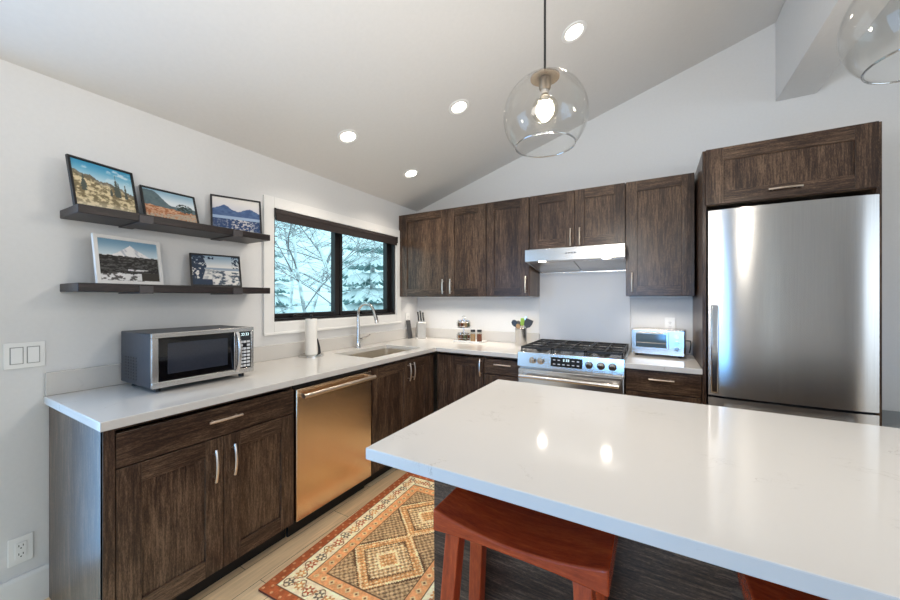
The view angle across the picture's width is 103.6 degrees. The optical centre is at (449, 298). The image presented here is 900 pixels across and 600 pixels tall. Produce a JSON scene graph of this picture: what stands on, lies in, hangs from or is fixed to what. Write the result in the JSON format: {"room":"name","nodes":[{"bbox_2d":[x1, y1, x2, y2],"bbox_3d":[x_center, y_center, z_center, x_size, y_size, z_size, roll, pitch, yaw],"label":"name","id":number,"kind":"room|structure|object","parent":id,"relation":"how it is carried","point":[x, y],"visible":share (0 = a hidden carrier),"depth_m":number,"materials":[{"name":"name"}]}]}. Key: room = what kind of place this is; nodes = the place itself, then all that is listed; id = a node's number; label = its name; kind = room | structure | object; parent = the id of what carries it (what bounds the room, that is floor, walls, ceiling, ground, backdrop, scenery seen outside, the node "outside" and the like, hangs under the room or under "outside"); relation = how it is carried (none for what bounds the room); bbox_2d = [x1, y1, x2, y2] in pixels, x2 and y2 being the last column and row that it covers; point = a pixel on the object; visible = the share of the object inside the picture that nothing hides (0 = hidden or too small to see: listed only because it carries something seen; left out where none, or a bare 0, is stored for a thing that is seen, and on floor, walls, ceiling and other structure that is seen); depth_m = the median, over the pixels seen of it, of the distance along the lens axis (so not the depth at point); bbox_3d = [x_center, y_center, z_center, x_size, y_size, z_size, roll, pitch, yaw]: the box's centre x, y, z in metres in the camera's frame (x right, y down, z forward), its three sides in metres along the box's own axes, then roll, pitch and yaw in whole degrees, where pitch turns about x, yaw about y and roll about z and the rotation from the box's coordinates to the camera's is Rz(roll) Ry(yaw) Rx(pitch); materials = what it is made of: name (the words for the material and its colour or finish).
{"room":"kitchen","nodes":[
{"label":"kitchen","id":0,"kind":"room"},
{"bbox_2d":[0,59,416,583],"bbox_3d":[-2.037,0.107,1.404,0.140,2.500,6.620,0,0,30],"label":"wall","id":1,"kind":"structure","parent":0,"point":[44,119],"depth_m":1.70,"materials":[{"name":"paint"}]},
{"bbox_2d":[8,532,32,567],"bbox_3d":[-1.870,1.095,1.542,0.010,0.116,0.072,0,0,30],"label":"wall outlet","id":2,"kind":"object","parent":1,"relation":"attached to","point":[20,549],"visible":1,"depth_m":1.54,"materials":[{"name":"white plastic"}]},
{"bbox_2d":[15,540,26,559],"bbox_3d":[-1.867,1.095,1.541,0.003,0.068,0.034,0,0,30],"label":"receptacle","id":3,"kind":"object","parent":2,"relation":"attached to","point":[20,545],"depth_m":1.54,"materials":[{"name":"white plastic"}]},
{"bbox_2d":[3,341,44,369],"bbox_3d":[-1.863,0.249,1.552,0.012,0.112,0.120,0,0,30],"label":"light switch","id":4,"kind":"object","parent":1,"relation":"attached to","point":[25,354],"visible":1,"depth_m":1.55,"materials":[{"name":"white plastic"}]},
{"bbox_2d":[0,563,48,599],"bbox_3d":[-1.876,1.282,1.528,0.016,0.150,0.195,0,0,30],"label":"baseboard","id":5,"kind":"structure","parent":1,"relation":"attached to","point":[33,584],"depth_m":1.56,"materials":[{"name":"white paint"}]},
{"bbox_2d":[60,203,269,243],"bbox_3d":[-1.484,-0.387,1.963,0.256,0.044,0.880,0,0,30],"label":"floating shelf","id":6,"kind":"object","parent":1,"relation":"attached to","point":[77,212],"visible":1,"depth_m":1.80,"materials":[{"name":"brown wood"}]},
{"bbox_2d":[65,154,138,212],"bbox_3d":[-1.654,-0.528,1.697,0.068,0.236,0.258,0,0,16],"label":"picture frame","id":7,"kind":"object","parent":6,"relation":"on","point":[92,183],"visible":0.95,"depth_m":1.68,"materials":[{"name":"multicoloured paper"}]},
{"bbox_2d":[138,184,198,222],"bbox_3d":[-1.552,-0.505,1.969,0.075,0.190,0.263,0,0,27],"label":"picture frame","id":8,"kind":"object","parent":6,"relation":"on","point":[155,202],"visible":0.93,"depth_m":1.96,"materials":[{"name":"multicoloured paper"}]},
{"bbox_2d":[210,194,261,233],"bbox_3d":[-1.351,-0.526,2.243,0.279,0.232,0.063,0,0,-39],"label":"picture frame","id":9,"kind":"object","parent":6,"relation":"on","point":[225,211],"visible":0.95,"depth_m":2.24,"materials":[{"name":"paper"}]},
{"bbox_2d":[60,283,269,294],"bbox_3d":[-1.484,-0.046,1.963,0.256,0.044,0.880,0,0,30],"label":"floating shelf","id":10,"kind":"object","parent":1,"relation":"attached to","point":[67,287],"visible":1,"depth_m":1.76,"materials":[{"name":"brown wood"}]},
{"bbox_2d":[91,233,163,284],"bbox_3d":[-1.612,-0.187,1.783,0.048,0.235,0.289,0,0,17],"label":"picture frame","id":11,"kind":"object","parent":10,"relation":"on","point":[117,260],"visible":1,"depth_m":1.76,"materials":[{"name":"paper"}]},
{"bbox_2d":[189,253,241,286],"bbox_3d":[-1.412,-0.168,2.140,0.063,0.197,0.262,0,0,43],"label":"picture frame","id":12,"kind":"object","parent":10,"relation":"on","point":[205,269],"visible":1,"depth_m":2.13,"materials":[{"name":"paper"}]},
{"bbox_2d":[45,327,415,395],"bbox_3d":[-1.108,0.389,2.852,0.020,0.104,2.891,0,0,30],"label":"backsplash","id":13,"kind":"structure","parent":1,"relation":"attached to","point":[73,380],"depth_m":2.13,"materials":[{"name":"white stone"}]},
{"bbox_2d":[263,194,401,335],"bbox_3d":[-0.982,-0.234,3.204,0.159,0.998,1.561,0,0,30],"label":"window","id":14,"kind":"structure","parent":1,"relation":"in","point":[269,202],"depth_m":3.11,"materials":[{"name":"white paint"}]},
{"bbox_2d":[274,208,397,244],"bbox_3d":[-0.936,-0.609,3.176,0.069,0.092,1.408,0,0,30],"label":"roller blind","id":15,"kind":"object","parent":14,"relation":"attached to","point":[280,215],"visible":0.94,"depth_m":2.99,"materials":[{"name":"brown fabric"}]},
{"bbox_2d":[44,467,406,599],"bbox_3d":[0.766,1.417,-0.281,6.640,0.120,6.740,0,0,30],"label":"floor","id":16,"kind":"structure","parent":0,"point":[243,583],"depth_m":1.88,"materials":[{"name":"brown wood"}]},
{"bbox_2d":[49,386,293,599],"bbox_3d":[-1.326,0.918,1.779,0.686,0.878,0.792,0,0,30],"label":"base cabinet","id":17,"kind":"object","parent":16,"relation":"on","point":[168,507],"visible":0.95,"depth_m":1.52,"materials":[{"name":"brown wood"}]},
{"bbox_2d":[43,337,535,431],"bbox_3d":[-0.481,0.460,2.502,1.455,0.035,2.919,0,0,30],"label":"countertop","id":18,"kind":"structure","parent":17,"relation":"on","point":[102,409],"depth_m":1.80,"materials":[{"name":"white stone"}]},
{"bbox_2d":[121,325,253,391],"bbox_3d":[-1.380,0.302,1.902,0.392,0.279,0.477,0,0,30],"label":"microwave oven","id":19,"kind":"object","parent":18,"relation":"on","point":[153,359],"visible":1,"depth_m":1.76,"materials":[{"name":"grey metal"}]},
{"bbox_2d":[298,315,323,357],"bbox_3d":[-1.061,0.282,2.706,0.184,0.319,0.184,0,0,30],"label":"paper towel holder","id":20,"kind":"object","parent":18,"relation":"on","point":[311,341],"visible":1,"depth_m":2.67,"materials":[{"name":"paper"}]},
{"bbox_2d":[355,302,378,347],"bbox_3d":[-0.710,0.238,3.156,0.263,0.407,0.145,0,0,30],"label":"kitchen faucet","id":21,"kind":"object","parent":18,"relation":"on","point":[358,343],"visible":1,"depth_m":3.15,"materials":[{"name":"metal"}]},
{"bbox_2d":[347,348,407,357],"bbox_3d":[-0.596,0.576,3.003,0.450,0.195,0.690,0,0,30],"label":"sink","id":22,"kind":"object","parent":18,"relation":"in","point":[386,351],"visible":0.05,"depth_m":3.28,"materials":[{"name":"metal"}]},
{"bbox_2d":[406,320,412,338],"bbox_3d":[-0.450,0.342,3.912,0.044,0.200,0.070,0,0,30],"label":"cutting board","id":23,"kind":"object","parent":18,"relation":"on","point":[408,323],"visible":1,"depth_m":3.90,"materials":[{"name":"grey"}]},
{"bbox_2d":[415,321,426,338],"bbox_3d":[-0.327,0.348,3.938,0.108,0.189,0.118,0,0,-20],"label":"knife block","id":24,"kind":"object","parent":18,"relation":"on","point":[420,326],"visible":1,"depth_m":3.89,"materials":[{"name":"white plastic"}]},
{"bbox_2d":[453,339,486,342],"bbox_3d":[0.202,0.434,3.611,0.305,0.016,0.160,0,0,30],"label":"serving tray","id":25,"kind":"object","parent":18,"relation":"on","point":[456,340],"visible":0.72,"depth_m":3.55,"materials":[{"name":"white plastic"}]},
{"bbox_2d":[457,316,470,340],"bbox_3d":[0.141,0.305,3.640,0.146,0.254,0.146,0,0,30],"label":"spice rack","id":26,"kind":"object","parent":25,"relation":"on","point":[460,326],"visible":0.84,"depth_m":3.58,"materials":[{"name":"metal"}]},
{"bbox_2d":[471,329,474,340],"bbox_3d":[0.230,0.373,3.554,0.052,0.118,0.052,0,0,30],"label":"spice jar","id":27,"kind":"object","parent":25,"relation":"on","point":[472,330],"visible":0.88,"depth_m":3.54,"materials":[{"name":"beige glass"}]},
{"bbox_2d":[477,329,481,341],"bbox_3d":[0.294,0.373,3.546,0.052,0.118,0.052,0,0,30],"label":"spice jar","id":28,"kind":"object","parent":25,"relation":"on","point":[479,336],"visible":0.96,"depth_m":3.52,"materials":[{"name":"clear glass"}]},
{"bbox_2d":[515,328,526,345],"bbox_3d":[0.664,0.360,3.310,0.112,0.163,0.112,0,0,30],"label":"utensil crock","id":29,"kind":"object","parent":18,"relation":"on","point":[520,334],"visible":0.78,"depth_m":3.27,"materials":[{"name":"metal"}]},
{"bbox_2d":[511,320,516,326],"bbox_3d":[0.633,0.317,3.319,0.114,0.233,0.011,0,0,22],"label":"slotted spoon","id":30,"kind":"object","parent":29,"relation":"in","point":[514,322],"visible":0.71,"depth_m":3.33,"materials":[{"name":"black plastic"}]},
{"bbox_2d":[520,318,524,328],"bbox_3d":[0.674,0.309,3.316,0.050,0.248,0.028,0,0,-22],"label":"spatula","id":31,"kind":"object","parent":29,"relation":"in","point":[522,319],"visible":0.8,"depth_m":3.31,"materials":[{"name":"green plastic"}]},
{"bbox_2d":[524,318,532,328],"bbox_3d":[0.705,0.308,3.294,0.138,0.252,0.015,0,0,22],"label":"turner","id":32,"kind":"object","parent":29,"relation":"in","point":[527,323],"visible":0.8,"depth_m":3.28,"materials":[{"name":"grey plastic"}]},
{"bbox_2d":[286,368,375,536],"bbox_3d":[-0.946,0.919,2.376,0.670,0.875,0.610,0,0,30],"label":"dishwasher","id":33,"kind":"object","parent":16,"relation":"on","point":[332,415],"visible":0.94,"depth_m":2.18,"materials":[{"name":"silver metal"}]},
{"bbox_2d":[258,472,433,599],"bbox_3d":[-0.227,1.351,2.006,0.850,0.010,1.250,0,0,27],"label":"area rug","id":34,"kind":"object","parent":16,"relation":"on","point":[384,550],"visible":0.67,"depth_m":1.85,"materials":[{"name":"fabric"}]},
{"bbox_2d":[364,352,432,485],"bbox_3d":[-0.615,0.918,3.013,0.686,0.878,0.815,0,0,30],"label":"base cabinet","id":35,"kind":"object","parent":16,"relation":"on","point":[401,390],"visible":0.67,"depth_m":2.79,"materials":[{"name":"brown wood"}]},
{"bbox_2d":[437,352,484,410],"bbox_3d":[0.236,0.918,3.362,0.462,0.878,0.686,0,0,30],"label":"base cabinet","id":36,"kind":"object","parent":16,"relation":"on","point":[459,375],"visible":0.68,"depth_m":3.13,"materials":[{"name":"brown wood"}]},
{"bbox_2d":[484,356,519,385],"bbox_3d":[0.571,0.918,3.174,0.302,0.878,0.678,0,0,30],"label":"base cabinet","id":37,"kind":"object","parent":16,"relation":"on","point":[495,368],"visible":0.18,"depth_m":2.92,"materials":[{"name":"brown wood"}]},
{"bbox_2d":[433,487,617,599],"bbox_3d":[0.214,0.990,1.028,0.485,0.734,0.291,0,0,30],"label":"stool","id":38,"kind":"object","parent":16,"relation":"on","point":[583,555],"visible":0.8,"depth_m":0.99,"materials":[{"name":"red wood"}]},
{"bbox_2d":[517,339,630,394],"bbox_3d":[1.015,0.870,2.874,0.770,0.974,0.736,0,0,30],"label":"gas range","id":39,"kind":"object","parent":16,"relation":"on","point":[584,365],"visible":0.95,"depth_m":2.63,"materials":[{"name":"metal"}]},
{"bbox_2d":[520,344,630,360],"bbox_3d":[1.038,0.430,2.913,0.770,0.019,0.646,0,0,30],"label":"cooktop","id":40,"kind":"object","parent":39,"relation":"in","point":[527,353],"depth_m":2.70,"materials":[{"name":"metal"}]},
{"bbox_2d":[434,480,743,599],"bbox_3d":[1.066,0.918,1.090,2.230,0.878,0.645,0,0,30],"label":"kitchen island","id":41,"kind":"object","parent":16,"relation":"on","point":[641,571],"visible":0.06,"depth_m":1.04,"materials":[{"name":"brown wood"}]},
{"bbox_2d":[366,379,899,599],"bbox_3d":[1.000,0.460,0.920,2.295,0.035,1.026,0,0,30],"label":"island countertop","id":42,"kind":"structure","parent":41,"relation":"on","point":[809,505],"depth_m":0.89,"materials":[{"name":"white stone"}]},
{"bbox_2d":[626,368,701,403],"bbox_3d":[1.555,0.918,2.607,0.434,0.878,0.678,0,0,30],"label":"base cabinet","id":43,"kind":"object","parent":16,"relation":"on","point":[682,387],"visible":0.3,"depth_m":2.33,"materials":[{"name":"brown wood"}]},
{"bbox_2d":[625,350,702,374],"bbox_3d":[1.558,0.460,2.613,0.435,0.035,0.690,0,0,30],"label":"countertop","id":44,"kind":"structure","parent":43,"relation":"on","point":[688,364],"depth_m":2.40,"materials":[{"name":"white stone"}]},
{"bbox_2d":[632,327,685,357],"bbox_3d":[1.620,0.340,2.751,0.352,0.205,0.275,0,0,36],"label":"toaster oven","id":45,"kind":"object","parent":44,"relation":"on","point":[645,340],"visible":1,"depth_m":2.66,"materials":[{"name":"metal"}]},
{"bbox_2d":[737,572,828,599],"bbox_3d":[0.858,0.990,0.656,0.485,0.734,0.291,0,0,30],"label":"stool","id":46,"kind":"object","parent":16,"relation":"on","point":[753,588],"visible":0.52,"depth_m":0.77,"materials":[{"name":"red wood"}]},
{"bbox_2d":[693,121,881,425],"bbox_3d":[2.074,0.215,2.300,0.768,2.283,0.712,0,0,30],"label":"tall cabinet","id":47,"kind":"object","parent":16,"relation":"on","point":[846,161],"visible":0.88,"depth_m":2.03,"materials":[{"name":"brown wood"}]},
{"bbox_2d":[706,194,878,425],"bbox_3d":[2.056,0.409,2.268,0.717,1.895,0.765,0,0,30],"label":"refrigerator","id":48,"kind":"object","parent":16,"relation":"on","point":[792,288],"visible":0.73,"depth_m":1.97,"materials":[{"name":"grey metal"}]},
{"bbox_2d":[882,410,899,427],"bbox_3d":[3.059,1.037,1.894,1.200,0.640,0.400,0,0,30],"label":"baseboard","id":49,"kind":"structure","parent":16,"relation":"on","point":[889,418],"depth_m":2.10,"materials":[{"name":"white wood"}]},
{"bbox_2d":[0,0,785,210],"bbox_3d":[0.749,-1.574,-0.271,6.640,1.208,6.500,0,0,30],"label":"ceiling","id":50,"kind":"structure","parent":0,"point":[279,80],"depth_m":2.10,"materials":[{"name":"paint"}]},
{"bbox_2d":[337,129,358,143],"bbox_3d":[-0.734,-1.162,2.546,0.148,0.050,0.156,0,0,35],"label":"recessed light","id":51,"kind":"object","parent":50,"relation":"in","point":[348,136],"visible":1,"depth_m":2.54,"materials":[{"name":"white paint"}]},
{"bbox_2d":[403,169,418,177],"bbox_3d":[-0.359,-1.151,3.265,0.148,0.050,0.156,0,0,35],"label":"recessed light","id":52,"kind":"object","parent":50,"relation":"in","point":[410,173],"visible":1,"depth_m":3.26,"materials":[{"name":"white paint"}]},
{"bbox_2d":[449,99,468,114],"bbox_3d":[0.065,-1.376,2.549,0.148,0.050,0.156,0,0,35],"label":"recessed light","id":53,"kind":"object","parent":50,"relation":"in","point":[460,106],"visible":1,"depth_m":2.54,"materials":[{"name":"white paint"}]},
{"bbox_2d":[516,0,574,156],"bbox_3d":[0.348,-1.103,1.299,0.301,1.090,0.301,0,0,7],"label":"pendant lamp","id":54,"kind":"object","parent":50,"relation":"hanging from","point":[544,78],"visible":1,"depth_m":1.28,"materials":[{"name":"clear glass"}]},
{"bbox_2d":[539,75,550,91],"bbox_3d":[0.348,-0.785,1.299,0.042,0.043,0.042,0,0,30],"label":"socket","id":55,"kind":"object","parent":54,"relation":"attached to","point":[544,80],"depth_m":1.28,"materials":[{"name":"beige metal"}]},
{"bbox_2d":[561,20,586,43],"bbox_3d":[0.756,-1.622,2.158,0.148,0.050,0.156,0,0,35],"label":"recessed light","id":56,"kind":"object","parent":50,"relation":"in","point":[574,31],"visible":1,"depth_m":2.15,"materials":[{"name":"white paint"}]},
{"bbox_2d":[776,0,889,100],"bbox_3d":[0.822,-1.736,-0.309,0.215,0.636,6.488,0,0,30],"label":"beam","id":57,"kind":"structure","parent":50,"relation":"attached to","point":[813,37],"depth_m":2.08,"materials":[{"name":"paint"}]},
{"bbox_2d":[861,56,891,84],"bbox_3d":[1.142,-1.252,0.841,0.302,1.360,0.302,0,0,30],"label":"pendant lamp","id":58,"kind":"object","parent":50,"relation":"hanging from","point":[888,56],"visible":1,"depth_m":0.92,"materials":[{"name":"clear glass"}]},
{"bbox_2d":[417,0,899,412],"bbox_3d":[2.411,-0.400,2.591,6.660,3.515,0.120,0,0,30],"label":"wall","id":59,"kind":"structure","parent":0,"point":[728,98],"depth_m":2.79,"materials":[{"name":"paint"}]},
{"bbox_2d":[399,203,489,296],"bbox_3d":[-0.030,-0.456,3.706,1.026,0.875,0.380,0,0,30],"label":"upper cabinet","id":60,"kind":"object","parent":59,"relation":"attached to","point":[443,252],"visible":0.98,"depth_m":3.54,"materials":[{"name":"brown wood"}]},
{"bbox_2d":[412,297,532,297],"bbox_3d":[0.173,-0.011,3.616,1.360,0.011,0.024,0,0,30],"label":"light","id":61,"kind":"object","parent":60,"relation":"attached to","point":[412,297],"visible":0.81,"depth_m":3.57,"materials":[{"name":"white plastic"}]},
{"bbox_2d":[426,328,538,343],"bbox_3d":[0.236,0.389,3.762,1.438,0.104,0.020,0,0,30],"label":"backsplash","id":62,"kind":"structure","parent":59,"relation":"attached to","point":[497,336],"depth_m":3.67,"materials":[{"name":"white stone"}]},
{"bbox_2d":[486,197,539,296],"bbox_3d":[0.594,-0.456,3.346,0.411,0.875,0.380,0,0,30],"label":"upper cabinet","id":63,"kind":"object","parent":59,"relation":"attached to","point":[508,274],"visible":0.98,"depth_m":3.21,"materials":[{"name":"brown wood"}]},
{"bbox_2d":[530,183,625,249],"bbox_3d":[1.102,-0.660,3.054,0.757,0.465,0.380,0,0,30],"label":"upper cabinet","id":64,"kind":"object","parent":59,"relation":"attached to","point":[594,215],"visible":0.95,"depth_m":2.90,"materials":[{"name":"brown wood"}]},
{"bbox_2d":[525,243,625,273],"bbox_3d":[1.079,-0.331,2.994,0.752,0.187,0.508,0,0,30],"label":"range hood","id":65,"kind":"object","parent":64,"relation":"attached to","point":[606,257],"visible":0.85,"depth_m":2.86,"materials":[{"name":"metal"}]},
{"bbox_2d":[539,271,630,347],"bbox_3d":[1.200,0.095,3.210,0.780,0.665,0.015,0,0,30],"label":"panel","id":66,"kind":"object","parent":59,"relation":"attached to","point":[574,306],"visible":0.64,"depth_m":3.19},
{"bbox_2d":[626,173,693,295],"bbox_3d":[1.622,-0.456,2.754,0.440,0.875,0.380,0,0,30],"label":"upper cabinet","id":67,"kind":"object","parent":59,"relation":"attached to","point":[659,211],"visible":1,"depth_m":2.62,"materials":[{"name":"brown wood"}]},
{"bbox_2d":[630,296,687,297],"bbox_3d":[1.633,-0.011,2.774,0.390,0.011,0.024,0,0,30],"label":"light","id":68,"kind":"object","parent":67,"relation":"attached to","point":[630,296],"visible":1,"depth_m":2.76,"materials":[{"name":"white plastic"}]},
{"bbox_2d":[631,338,691,353],"bbox_3d":[1.725,0.389,2.903,0.433,0.104,0.020,0,0,30],"label":"backsplash","id":69,"kind":"structure","parent":59,"relation":"attached to","point":[687,342],"depth_m":2.80,"materials":[{"name":"white stone"}]},
{"bbox_2d":[665,318,674,327],"bbox_3d":[1.787,0.215,2.875,0.072,0.116,0.010,0,0,30],"label":"wall outlet","id":70,"kind":"object","parent":59,"relation":"attached to","point":[669,322],"visible":0.63,"depth_m":2.87,"materials":[{"name":"white plastic"}]},
{"label":"outside","id":71,"kind":"structure","parent":0,"visible":0},
{"bbox_2d":[275,301,330,311],"bbox_3d":[-8.302,1.047,15.624,24.000,1.620,40.000,0,0,30],"label":"snowy ground","id":72,"kind":"structure","parent":71,"point":[325,307],"depth_m":28.93,"materials":[{"name":"white snow"}]},
{"bbox_2d":[275,240,298,312],"bbox_3d":[-6.336,-0.394,12.686,2.454,4.098,2.615,0,0,6],"label":"fir tree","id":73,"kind":"object","parent":72,"relation":"on","point":[284,299],"visible":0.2,"depth_m":12.45,"materials":[{"name":"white plant"}]},
{"bbox_2d":[275,221,321,312],"bbox_3d":[-3.878,-1.909,9.876,3.890,6.961,7.548,0,0,-15],"label":"bare tree","id":74,"kind":"object","parent":72,"relation":"on","point":[289,261],"visible":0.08,"depth_m":9.78,"materials":[{"name":"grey plant"}]},
{"bbox_2d":[275,221,382,312],"bbox_3d":[-2.660,-0.797,5.403,4.146,4.936,3.972,0,0,35],"label":"bare tree","id":75,"kind":"object","parent":72,"relation":"on","point":[295,259],"visible":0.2,"depth_m":5.22,"materials":[{"name":"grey plant"}]},
{"bbox_2d":[275,225,382,310],"bbox_3d":[-3.259,-0.746,8.406,5.651,4.835,4.043,0,0,-24],"label":"bare tree","id":76,"kind":"object","parent":72,"relation":"on","point":[316,240],"visible":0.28,"depth_m":7.78,"materials":[{"name":"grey plant"}]},
{"bbox_2d":[275,221,382,311],"bbox_3d":[-2.592,-1.323,7.730,5.777,5.771,4.917,0,0,-40],"label":"bare tree","id":77,"kind":"object","parent":72,"relation":"on","point":[279,230],"visible":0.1,"depth_m":8.07,"materials":[{"name":"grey plant"}]},
{"bbox_2d":[327,236,380,310],"bbox_3d":[-4.027,-1.189,15.581,3.495,5.708,3.569,0,0,-20],"label":"fir tree","id":78,"kind":"object","parent":72,"relation":"on","point":[345,271],"visible":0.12,"depth_m":15.18,"materials":[{"name":"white plant"}]},
{"bbox_2d":[342,240,382,310],"bbox_3d":[-2.291,-0.597,10.176,2.809,4.492,2.901,0,0,30],"label":"fir tree","id":79,"kind":"object","parent":72,"relation":"on","point":[356,297],"visible":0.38,"depth_m":9.62,"materials":[{"name":"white plant"}]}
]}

